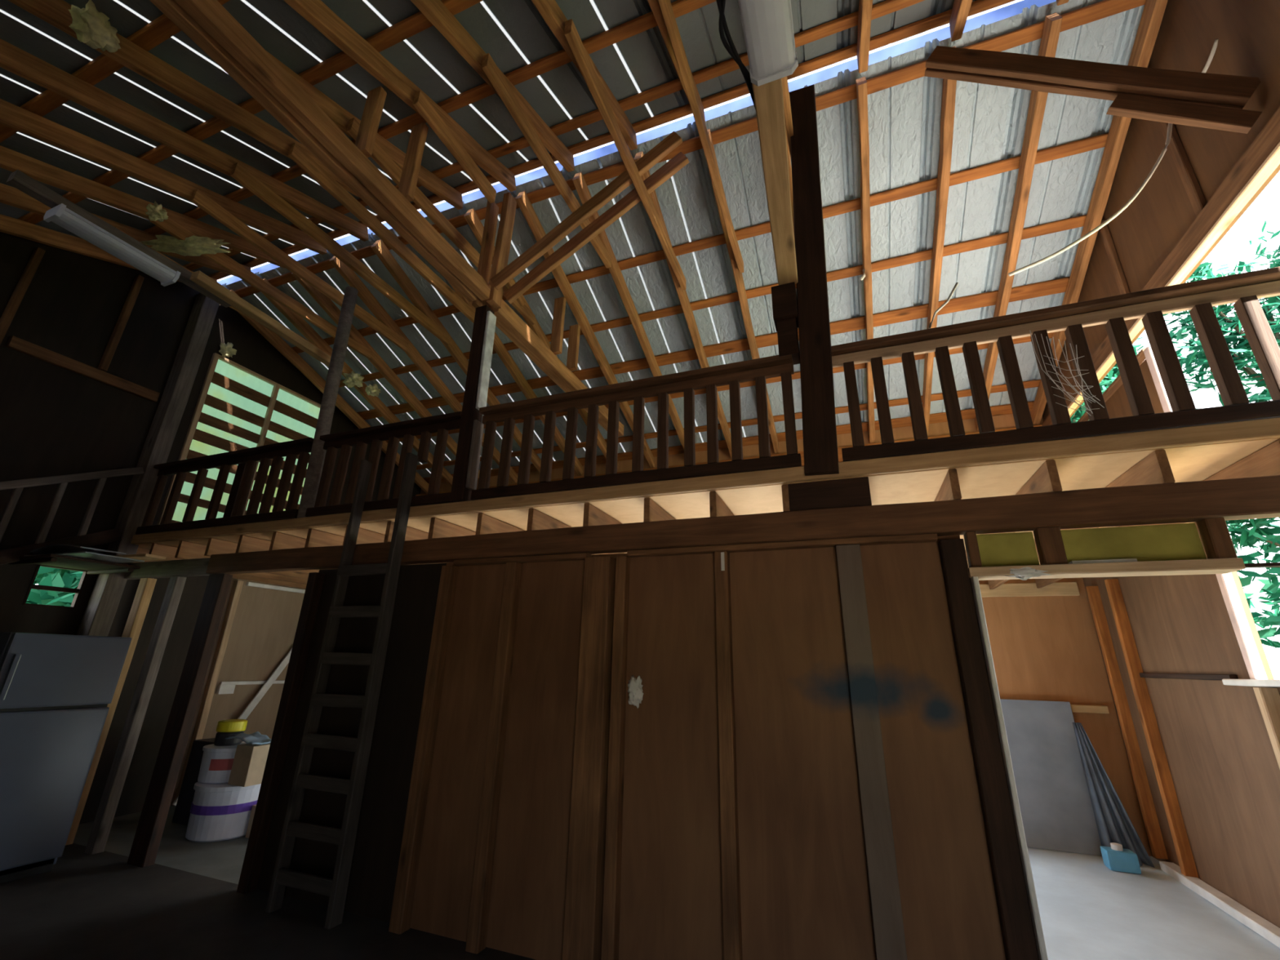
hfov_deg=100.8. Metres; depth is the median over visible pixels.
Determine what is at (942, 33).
skylight
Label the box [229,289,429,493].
rafter
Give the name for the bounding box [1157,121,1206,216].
stud
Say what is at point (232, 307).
tie
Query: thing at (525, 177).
skylight
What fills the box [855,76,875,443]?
rafter
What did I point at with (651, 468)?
plate
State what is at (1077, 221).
purlin
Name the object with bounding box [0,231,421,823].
wall
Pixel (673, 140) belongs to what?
brace
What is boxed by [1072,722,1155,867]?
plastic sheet
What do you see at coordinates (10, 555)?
stair railing
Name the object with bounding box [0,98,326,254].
rafter
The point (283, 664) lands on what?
leaning board
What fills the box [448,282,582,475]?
rafter
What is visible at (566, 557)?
board
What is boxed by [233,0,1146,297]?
purlin
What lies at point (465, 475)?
post
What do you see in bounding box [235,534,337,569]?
joist
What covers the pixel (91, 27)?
tuft
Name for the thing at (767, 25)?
lamp
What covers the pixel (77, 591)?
window
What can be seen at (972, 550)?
stud
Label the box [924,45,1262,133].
wooden beam
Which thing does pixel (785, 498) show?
joist
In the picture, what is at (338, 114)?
rafter
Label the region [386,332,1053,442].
purlin
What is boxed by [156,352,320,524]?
window
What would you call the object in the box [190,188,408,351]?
tie
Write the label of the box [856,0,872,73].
rafter
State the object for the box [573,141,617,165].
skylight
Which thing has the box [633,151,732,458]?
rafter
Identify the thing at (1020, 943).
wooden post
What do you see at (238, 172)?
tie
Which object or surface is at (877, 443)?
plate
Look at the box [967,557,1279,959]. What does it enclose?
door frame
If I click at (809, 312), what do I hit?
post
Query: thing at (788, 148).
rafter
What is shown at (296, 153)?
tie
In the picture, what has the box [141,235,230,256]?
tuft
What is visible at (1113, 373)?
leafy tree
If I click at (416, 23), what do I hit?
purlin
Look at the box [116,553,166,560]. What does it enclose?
plank
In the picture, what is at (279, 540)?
joist
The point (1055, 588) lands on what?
board
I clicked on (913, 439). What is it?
plate
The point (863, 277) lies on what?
cord
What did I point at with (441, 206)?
skylight
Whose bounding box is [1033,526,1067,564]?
stud
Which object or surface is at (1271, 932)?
floor plate
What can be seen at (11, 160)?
rafter
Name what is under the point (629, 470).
plate
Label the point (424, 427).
loft railing
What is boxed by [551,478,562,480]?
plate
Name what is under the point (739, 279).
rafter
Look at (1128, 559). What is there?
paper strip
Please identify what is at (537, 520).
joist
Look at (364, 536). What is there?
joist
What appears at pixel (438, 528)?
joist
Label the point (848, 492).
block
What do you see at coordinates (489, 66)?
tie
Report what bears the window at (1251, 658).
in the wall at (1224, 767)
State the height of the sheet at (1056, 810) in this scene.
1.389 m
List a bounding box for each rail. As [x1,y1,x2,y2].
[216,680,284,693]
[1139,672,1238,680]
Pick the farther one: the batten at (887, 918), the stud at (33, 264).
the stud at (33, 264)
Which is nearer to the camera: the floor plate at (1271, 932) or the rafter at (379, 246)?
the floor plate at (1271, 932)
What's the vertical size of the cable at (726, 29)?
0.147 m
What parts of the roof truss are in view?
king post, king post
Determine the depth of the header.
3.49 m
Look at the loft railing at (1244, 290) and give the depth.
2.99 m
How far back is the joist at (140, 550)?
7.18 m
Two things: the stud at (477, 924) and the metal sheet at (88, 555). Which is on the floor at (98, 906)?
the stud at (477, 924)
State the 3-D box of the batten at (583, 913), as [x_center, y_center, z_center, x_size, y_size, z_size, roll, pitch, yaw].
[-0.308,1.679,3.372,0.196,2.377,0.121,-6,-20,20]
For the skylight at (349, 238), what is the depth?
6.39 m
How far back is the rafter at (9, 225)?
5.50 m
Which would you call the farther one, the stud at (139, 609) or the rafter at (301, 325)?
the rafter at (301, 325)
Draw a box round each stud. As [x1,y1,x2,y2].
[0,247,45,344]
[65,577,156,844]
[84,576,186,854]
[97,275,144,371]
[127,573,232,867]
[173,580,243,805]
[236,572,324,893]
[388,565,458,933]
[465,561,522,954]
[600,556,630,959]
[714,551,742,959]
[963,531,982,567]
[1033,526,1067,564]
[1085,586,1168,859]
[1098,220,1130,294]
[1104,578,1198,878]
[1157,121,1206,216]
[1195,517,1237,559]
[1253,687,1279,768]
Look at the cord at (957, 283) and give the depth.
3.41 m
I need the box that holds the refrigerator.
[0,632,132,884]
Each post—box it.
[75,293,219,636]
[449,305,496,502]
[771,84,839,475]
[937,538,1039,959]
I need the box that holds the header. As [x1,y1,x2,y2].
[1041,106,1279,426]
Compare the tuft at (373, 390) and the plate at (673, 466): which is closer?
the tuft at (373, 390)
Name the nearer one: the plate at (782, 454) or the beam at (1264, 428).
the beam at (1264, 428)
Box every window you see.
[22,564,88,608]
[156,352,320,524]
[1143,346,1172,412]
[1215,572,1279,686]
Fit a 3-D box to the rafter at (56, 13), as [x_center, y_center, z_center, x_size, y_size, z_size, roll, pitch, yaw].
[-3.260,-2.820,3.790,0.074,1.610,4.109,-6,-20,20]
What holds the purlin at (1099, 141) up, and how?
attached to the ceiling at (989, 125)
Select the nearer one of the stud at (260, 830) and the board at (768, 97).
the board at (768, 97)
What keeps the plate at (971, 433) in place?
attached to the wall at (1046, 648)
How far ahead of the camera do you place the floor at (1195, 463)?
3.47 m
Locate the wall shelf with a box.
[8,553,140,574]
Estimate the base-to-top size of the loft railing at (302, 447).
0.813 m
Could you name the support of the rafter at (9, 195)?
attached to the ceiling at (514, 33)
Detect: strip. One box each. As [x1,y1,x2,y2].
[245,582,305,593]
[1068,558,1137,564]
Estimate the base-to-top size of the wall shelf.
0.064 m
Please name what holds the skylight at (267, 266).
attached to the ceiling at (989, 125)
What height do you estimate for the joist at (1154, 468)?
0.191 m
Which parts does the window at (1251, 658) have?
sill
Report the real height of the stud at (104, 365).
1.272 m
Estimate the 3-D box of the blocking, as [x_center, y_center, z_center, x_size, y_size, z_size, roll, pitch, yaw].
[4.802,2.468,5.713,0.378,0.076,0.069,-6,-20,20]
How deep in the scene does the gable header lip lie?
3.47 m
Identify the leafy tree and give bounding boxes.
[26,566,83,606]
[1070,336,1258,632]
[1115,337,1258,622]
[1163,260,1279,651]
[1235,217,1279,333]
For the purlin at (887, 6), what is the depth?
4.42 m
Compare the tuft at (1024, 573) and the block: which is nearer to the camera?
the tuft at (1024, 573)
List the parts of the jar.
lid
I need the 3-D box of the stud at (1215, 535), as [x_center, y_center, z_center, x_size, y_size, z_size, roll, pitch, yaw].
[2.825,0.295,2.597,0.077,0.202,0.085,-6,-20,20]
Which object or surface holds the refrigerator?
on the floor at (98, 906)
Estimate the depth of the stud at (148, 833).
4.74 m
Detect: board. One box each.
[172,648,292,806]
[190,270,344,371]
[453,552,591,566]
[626,533,937,557]
[751,78,798,284]
[979,582,1079,597]
[1077,346,1146,422]
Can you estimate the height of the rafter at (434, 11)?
1.606 m
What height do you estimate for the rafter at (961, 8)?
1.607 m
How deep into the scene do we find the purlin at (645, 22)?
4.12 m
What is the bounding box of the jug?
[1100,842,1141,874]
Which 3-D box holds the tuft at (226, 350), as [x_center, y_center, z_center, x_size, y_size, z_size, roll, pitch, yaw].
[-5.561,-1.756,7.147,0.058,0.230,0.216,-6,-20,20]
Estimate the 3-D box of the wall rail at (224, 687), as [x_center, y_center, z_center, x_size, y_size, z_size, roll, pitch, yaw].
[-5.020,2.873,7.387,0.046,0.147,1.613,-6,-20,20]
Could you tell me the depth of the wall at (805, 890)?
3.23 m
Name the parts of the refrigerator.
handle, kick plate, door, freezer door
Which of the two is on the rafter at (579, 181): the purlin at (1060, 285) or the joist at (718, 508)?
the purlin at (1060, 285)
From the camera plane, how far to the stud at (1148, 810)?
5.31 m
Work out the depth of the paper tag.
3.40 m
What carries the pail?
on the tub
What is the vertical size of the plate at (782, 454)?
0.029 m
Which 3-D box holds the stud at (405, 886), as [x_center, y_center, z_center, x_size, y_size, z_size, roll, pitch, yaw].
[-1.544,1.814,3.848,0.104,2.377,0.092,-6,-20,20]
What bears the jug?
on the floor at (98, 906)
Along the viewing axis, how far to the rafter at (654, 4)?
3.70 m
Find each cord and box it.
[859,269,865,280]
[928,282,958,328]
[1008,39,1218,275]
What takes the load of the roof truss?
on the post at (465, 475)
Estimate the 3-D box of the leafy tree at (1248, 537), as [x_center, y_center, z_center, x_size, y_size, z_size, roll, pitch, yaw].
[11.768,0.174,8.809,4.191,9.569,3.761,-6,-20,20]
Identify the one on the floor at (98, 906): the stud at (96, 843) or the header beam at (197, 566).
the stud at (96, 843)
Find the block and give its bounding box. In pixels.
[787,476,871,511]
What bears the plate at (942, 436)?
attached to the wall at (1046, 648)
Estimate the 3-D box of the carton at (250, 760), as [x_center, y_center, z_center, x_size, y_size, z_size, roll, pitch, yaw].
[-3.855,2.833,5.298,0.244,0.351,0.269,-6,-20,20]
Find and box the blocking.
[1070,704,1109,714]
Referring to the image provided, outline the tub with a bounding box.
[185,782,261,842]
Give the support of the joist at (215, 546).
on the header beam at (197, 566)
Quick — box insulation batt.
[976,531,1039,566]
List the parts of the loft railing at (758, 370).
rail, rail, rail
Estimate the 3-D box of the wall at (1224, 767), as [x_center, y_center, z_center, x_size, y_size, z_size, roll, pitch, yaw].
[3.620,-0.630,2.561,0.050,6.389,8.400,-6,-20,20]
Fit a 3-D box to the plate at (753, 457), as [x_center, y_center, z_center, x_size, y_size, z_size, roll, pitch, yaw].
[1.676,-0.317,7.963,0.231,0.028,0.091,-6,-20,20]
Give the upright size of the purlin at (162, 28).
0.067 m
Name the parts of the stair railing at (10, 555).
rail, hand rail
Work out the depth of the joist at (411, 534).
4.75 m
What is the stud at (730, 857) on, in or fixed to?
on the floor at (98, 906)
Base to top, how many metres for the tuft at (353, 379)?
0.276 m
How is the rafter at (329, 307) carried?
on the plate at (557, 479)
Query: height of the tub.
0.466 m
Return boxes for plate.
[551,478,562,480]
[617,470,631,473]
[643,467,657,471]
[668,464,684,467]
[695,462,707,465]
[719,458,732,462]
[742,456,759,459]
[770,453,786,456]
[797,451,804,466]
[837,445,853,462]
[864,442,881,445]
[893,438,914,442]
[928,434,950,439]
[964,431,979,435]
[995,427,1016,431]
[1159,861,1279,947]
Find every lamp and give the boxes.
[43,203,180,286]
[737,0,798,86]
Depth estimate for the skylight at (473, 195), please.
5.74 m
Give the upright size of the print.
0.101 m
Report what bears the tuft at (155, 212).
attached to the ceiling at (514, 33)
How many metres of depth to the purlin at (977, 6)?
4.58 m
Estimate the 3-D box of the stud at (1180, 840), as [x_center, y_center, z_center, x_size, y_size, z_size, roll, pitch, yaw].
[4.737,2.196,4.940,0.108,2.520,0.073,-6,-20,20]
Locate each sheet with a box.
[24,551,144,563]
[30,544,126,554]
[1000,698,1102,856]
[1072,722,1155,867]
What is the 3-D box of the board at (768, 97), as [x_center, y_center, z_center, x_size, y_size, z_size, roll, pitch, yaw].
[0.618,-1.886,2.568,0.142,0.090,2.775,-5,-21,18]
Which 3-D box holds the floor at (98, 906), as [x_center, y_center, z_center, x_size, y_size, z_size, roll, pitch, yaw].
[-1.176,2.932,3.264,10.080,0.101,8.400,-6,-20,20]
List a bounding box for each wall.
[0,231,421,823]
[256,535,1006,959]
[420,411,1151,856]
[1042,0,1279,928]
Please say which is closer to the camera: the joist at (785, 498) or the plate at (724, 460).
the joist at (785, 498)
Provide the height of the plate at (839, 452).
0.224 m
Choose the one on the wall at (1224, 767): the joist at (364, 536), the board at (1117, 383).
the board at (1117, 383)
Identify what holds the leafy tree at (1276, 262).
on the ground
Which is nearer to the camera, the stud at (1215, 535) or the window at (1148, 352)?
the stud at (1215, 535)
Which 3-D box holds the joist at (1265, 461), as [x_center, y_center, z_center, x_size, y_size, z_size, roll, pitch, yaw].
[3.898,0.527,4.378,0.045,0.188,4.116,-6,-20,20]
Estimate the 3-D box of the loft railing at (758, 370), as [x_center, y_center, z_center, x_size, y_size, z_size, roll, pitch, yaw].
[-0.156,-0.347,3.987,2.579,0.813,0.112,-6,-20,20]
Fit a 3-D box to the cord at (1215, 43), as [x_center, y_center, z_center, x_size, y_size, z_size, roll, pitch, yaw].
[3.184,-2.069,3.613,1.325,1.244,0.285,-11,-23,32]
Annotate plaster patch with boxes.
[627,675,643,708]
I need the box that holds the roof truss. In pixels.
[149,0,623,436]
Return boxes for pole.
[297,286,358,518]
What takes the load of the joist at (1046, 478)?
on the header beam at (1254, 497)
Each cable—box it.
[715,0,755,110]
[718,0,753,91]
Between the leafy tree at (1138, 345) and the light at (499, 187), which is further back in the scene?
the leafy tree at (1138, 345)
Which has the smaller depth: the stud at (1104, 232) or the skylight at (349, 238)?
the stud at (1104, 232)
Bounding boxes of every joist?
[6,169,231,307]
[133,546,306,588]
[148,542,307,584]
[174,540,308,579]
[204,537,321,573]
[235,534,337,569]
[268,531,306,550]
[304,528,416,565]
[342,524,446,564]
[383,520,428,542]
[427,517,475,538]
[475,512,524,534]
[526,507,624,555]
[582,502,622,526]
[643,497,675,522]
[709,491,733,516]
[781,484,790,511]
[934,468,961,501]
[965,459,1062,567]
[987,448,1175,589]
[1035,439,1279,588]
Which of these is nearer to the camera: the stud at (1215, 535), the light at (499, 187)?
the stud at (1215, 535)
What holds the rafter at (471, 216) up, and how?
on the plate at (557, 479)
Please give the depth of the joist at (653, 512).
3.80 m
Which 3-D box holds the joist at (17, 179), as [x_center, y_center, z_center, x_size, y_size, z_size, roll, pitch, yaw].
[-4.133,-1.901,4.358,0.104,0.089,1.470,-6,-20,20]
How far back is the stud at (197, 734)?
6.62 m
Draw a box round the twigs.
[1029,329,1104,416]
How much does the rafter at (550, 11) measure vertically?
1.608 m
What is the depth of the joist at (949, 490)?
3.10 m
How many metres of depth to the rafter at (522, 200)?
6.45 m
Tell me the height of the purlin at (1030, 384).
0.065 m
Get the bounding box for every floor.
[0,805,1279,959]
[134,437,1279,564]
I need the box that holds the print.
[208,758,234,770]
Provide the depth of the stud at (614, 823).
3.25 m
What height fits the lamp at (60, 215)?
0.096 m
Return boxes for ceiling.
[0,0,976,275]
[222,0,1144,477]
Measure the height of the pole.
2.634 m
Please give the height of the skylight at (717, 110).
0.049 m
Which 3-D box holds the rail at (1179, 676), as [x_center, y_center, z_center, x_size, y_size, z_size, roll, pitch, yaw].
[4.489,1.626,4.389,0.047,0.047,1.386,-6,-20,20]
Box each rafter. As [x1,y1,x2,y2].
[0,38,368,241]
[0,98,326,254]
[0,145,284,268]
[0,182,251,276]
[0,213,217,282]
[8,0,359,197]
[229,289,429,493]
[262,278,453,487]
[266,50,462,209]
[283,0,515,191]
[291,272,479,481]
[329,255,518,483]
[371,239,541,473]
[410,0,574,172]
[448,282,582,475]
[463,208,618,471]
[492,248,526,306]
[515,191,654,467]
[531,0,637,150]
[572,171,684,448]
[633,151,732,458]
[647,0,705,122]
[706,128,778,453]
[785,127,795,243]
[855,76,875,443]
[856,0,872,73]
[922,46,956,436]
[949,0,972,41]
[974,12,1062,431]
[1030,0,1168,424]
[1056,0,1069,5]
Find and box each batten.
[561,555,616,959]
[835,544,907,959]
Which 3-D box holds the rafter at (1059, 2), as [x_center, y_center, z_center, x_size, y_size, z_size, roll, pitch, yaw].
[2.237,-3.397,1.737,0.081,1.602,4.111,-6,-20,20]
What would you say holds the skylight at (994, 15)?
attached to the ceiling at (989, 125)
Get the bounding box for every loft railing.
[135,437,313,534]
[305,411,462,516]
[471,354,801,500]
[831,266,1279,462]
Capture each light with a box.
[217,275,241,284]
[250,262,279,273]
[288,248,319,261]
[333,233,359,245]
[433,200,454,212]
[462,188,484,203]
[491,182,506,192]
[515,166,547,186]
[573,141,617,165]
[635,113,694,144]
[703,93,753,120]
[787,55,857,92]
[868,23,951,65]
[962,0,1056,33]
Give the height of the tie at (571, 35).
0.143 m
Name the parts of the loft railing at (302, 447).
rail, rail, rail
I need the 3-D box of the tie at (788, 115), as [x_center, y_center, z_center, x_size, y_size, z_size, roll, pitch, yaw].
[1.207,-2.774,4.244,0.059,0.138,2.730,-6,-20,20]
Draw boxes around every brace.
[489,130,688,303]
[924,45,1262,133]
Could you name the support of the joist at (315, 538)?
on the header beam at (1254, 497)
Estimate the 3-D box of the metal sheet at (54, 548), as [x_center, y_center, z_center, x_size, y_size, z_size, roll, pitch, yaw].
[-5.390,0.684,5.039,1.260,0.069,0.319,-8,-21,25]
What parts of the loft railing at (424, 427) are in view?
rail, rail, rail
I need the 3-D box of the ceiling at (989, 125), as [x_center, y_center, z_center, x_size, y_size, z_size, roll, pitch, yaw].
[-0.206,-1.701,7.094,10.231,1.619,4.374,-6,-20,20]
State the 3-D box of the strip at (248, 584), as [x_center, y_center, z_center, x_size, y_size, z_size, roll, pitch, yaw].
[-4.989,1.644,7.822,0.042,0.050,1.596,-6,-20,20]
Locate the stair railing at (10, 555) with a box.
[0,466,143,564]
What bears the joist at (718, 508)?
on the header beam at (1254, 497)
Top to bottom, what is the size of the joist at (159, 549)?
0.187 m
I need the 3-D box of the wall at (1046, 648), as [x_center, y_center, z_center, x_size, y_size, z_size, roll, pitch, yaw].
[0.404,1.901,7.786,10.080,4.877,0.042,-6,-20,20]
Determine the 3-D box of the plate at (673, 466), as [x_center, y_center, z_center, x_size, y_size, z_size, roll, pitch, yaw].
[0.587,-0.203,8.369,0.242,0.031,0.091,-6,-20,20]
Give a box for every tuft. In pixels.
[68,0,120,52]
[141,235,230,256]
[145,201,168,222]
[218,342,236,357]
[342,370,364,387]
[364,383,381,396]
[1004,566,1053,580]
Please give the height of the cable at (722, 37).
0.147 m
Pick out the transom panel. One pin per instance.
(1180, 541)
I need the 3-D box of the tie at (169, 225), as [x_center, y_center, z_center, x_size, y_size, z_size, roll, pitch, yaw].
[-4.279,-2.175,6.322,0.055,0.142,2.615,-6,-20,20]
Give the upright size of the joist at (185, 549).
0.187 m
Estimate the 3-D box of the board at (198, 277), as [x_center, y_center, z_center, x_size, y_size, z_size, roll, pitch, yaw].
[-3.586,-1.503,5.239,0.099,0.080,1.548,-5,-21,17]
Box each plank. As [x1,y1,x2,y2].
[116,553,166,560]
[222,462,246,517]
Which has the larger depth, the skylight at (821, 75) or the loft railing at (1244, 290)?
the skylight at (821, 75)
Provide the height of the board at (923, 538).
0.040 m
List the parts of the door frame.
head trim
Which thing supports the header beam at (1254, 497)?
attached to the wall at (805, 890)
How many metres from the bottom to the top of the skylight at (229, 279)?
0.049 m
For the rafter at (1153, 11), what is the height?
1.627 m
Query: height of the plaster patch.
0.202 m
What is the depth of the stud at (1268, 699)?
3.41 m
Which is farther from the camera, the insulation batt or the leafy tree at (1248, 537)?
the leafy tree at (1248, 537)
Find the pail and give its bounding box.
[197,742,246,783]
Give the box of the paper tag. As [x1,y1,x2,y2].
[720,551,724,570]
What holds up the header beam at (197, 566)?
on the stud at (139, 609)
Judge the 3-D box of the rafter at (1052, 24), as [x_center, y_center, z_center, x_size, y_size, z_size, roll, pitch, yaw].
[3.762,-2.051,5.446,0.083,1.618,4.171,-6,-20,20]
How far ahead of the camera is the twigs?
2.97 m
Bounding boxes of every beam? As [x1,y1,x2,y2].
[124,557,212,579]
[130,417,1279,543]
[205,475,1279,573]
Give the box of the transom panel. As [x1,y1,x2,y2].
[1060,523,1206,564]
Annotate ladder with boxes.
[265,452,418,928]
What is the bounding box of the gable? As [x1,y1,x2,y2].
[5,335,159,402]
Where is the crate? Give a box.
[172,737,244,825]
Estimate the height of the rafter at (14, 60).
1.603 m
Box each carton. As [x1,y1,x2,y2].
[227,742,270,786]
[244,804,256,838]
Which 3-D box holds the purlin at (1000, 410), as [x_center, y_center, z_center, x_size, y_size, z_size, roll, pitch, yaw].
[0.415,-0.459,8.482,10.080,0.089,0.170,-6,-20,20]
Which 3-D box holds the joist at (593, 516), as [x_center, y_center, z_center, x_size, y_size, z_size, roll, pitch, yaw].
[0.346,0.900,5.704,0.046,0.188,4.116,-6,-20,20]
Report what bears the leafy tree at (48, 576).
on the ground
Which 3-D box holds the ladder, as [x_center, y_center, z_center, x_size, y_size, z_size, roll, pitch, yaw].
[-2.248,1.387,4.139,0.610,3.344,0.105,-6,-20,20]
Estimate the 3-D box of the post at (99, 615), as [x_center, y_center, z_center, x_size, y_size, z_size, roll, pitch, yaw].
[-5.711,0.473,5.954,0.225,6.098,0.177,-6,-20,20]
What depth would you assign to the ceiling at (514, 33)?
4.05 m
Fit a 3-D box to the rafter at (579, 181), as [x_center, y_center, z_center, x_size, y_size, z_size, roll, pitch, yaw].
[0.096,-1.665,6.814,0.076,1.636,4.167,-6,-20,20]
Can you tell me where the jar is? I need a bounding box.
[213,719,247,746]
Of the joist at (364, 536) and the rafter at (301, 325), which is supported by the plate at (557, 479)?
the rafter at (301, 325)
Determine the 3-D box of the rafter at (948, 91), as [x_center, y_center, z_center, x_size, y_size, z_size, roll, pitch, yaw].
[3.153,-1.989,5.675,0.079,1.630,4.168,-6,-20,20]
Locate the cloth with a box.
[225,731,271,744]
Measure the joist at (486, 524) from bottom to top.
0.189 m
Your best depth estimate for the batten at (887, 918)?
2.78 m
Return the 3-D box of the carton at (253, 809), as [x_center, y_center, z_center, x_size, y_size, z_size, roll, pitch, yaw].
[-3.631,3.365,5.266,0.260,0.276,0.336,-6,-20,20]
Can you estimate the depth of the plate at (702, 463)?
8.19 m
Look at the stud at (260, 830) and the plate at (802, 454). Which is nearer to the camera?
the stud at (260, 830)
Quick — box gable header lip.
[1067,142,1279,415]
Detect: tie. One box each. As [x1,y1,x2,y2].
[115,226,331,356]
[150,217,372,359]
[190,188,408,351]
[230,162,450,345]
[287,142,475,323]
[346,117,535,324]
[413,90,496,203]
[481,53,611,268]
[564,18,686,290]
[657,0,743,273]
[782,76,793,158]
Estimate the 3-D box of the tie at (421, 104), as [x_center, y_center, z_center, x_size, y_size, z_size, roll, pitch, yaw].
[-1.524,-2.755,4.450,0.058,0.136,0.966,-6,-20,20]
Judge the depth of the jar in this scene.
5.46 m
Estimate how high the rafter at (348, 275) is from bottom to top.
1.620 m
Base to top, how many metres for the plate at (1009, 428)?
0.029 m
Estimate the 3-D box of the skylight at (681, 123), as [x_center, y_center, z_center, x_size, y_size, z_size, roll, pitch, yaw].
[0.226,-3.295,4.953,0.582,0.049,0.109,-6,-20,20]
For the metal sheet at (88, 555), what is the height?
0.010 m
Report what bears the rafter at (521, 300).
attached to the ceiling at (989, 125)
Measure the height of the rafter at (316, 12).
1.613 m
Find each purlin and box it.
[0,0,230,142]
[17,0,483,224]
[143,0,715,235]
[182,0,924,271]
[208,0,1015,279]
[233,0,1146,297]
[291,132,1108,353]
[338,214,1086,387]
[356,276,1069,420]
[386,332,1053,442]
[416,379,1040,470]
[422,400,1034,484]
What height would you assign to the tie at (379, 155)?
0.143 m

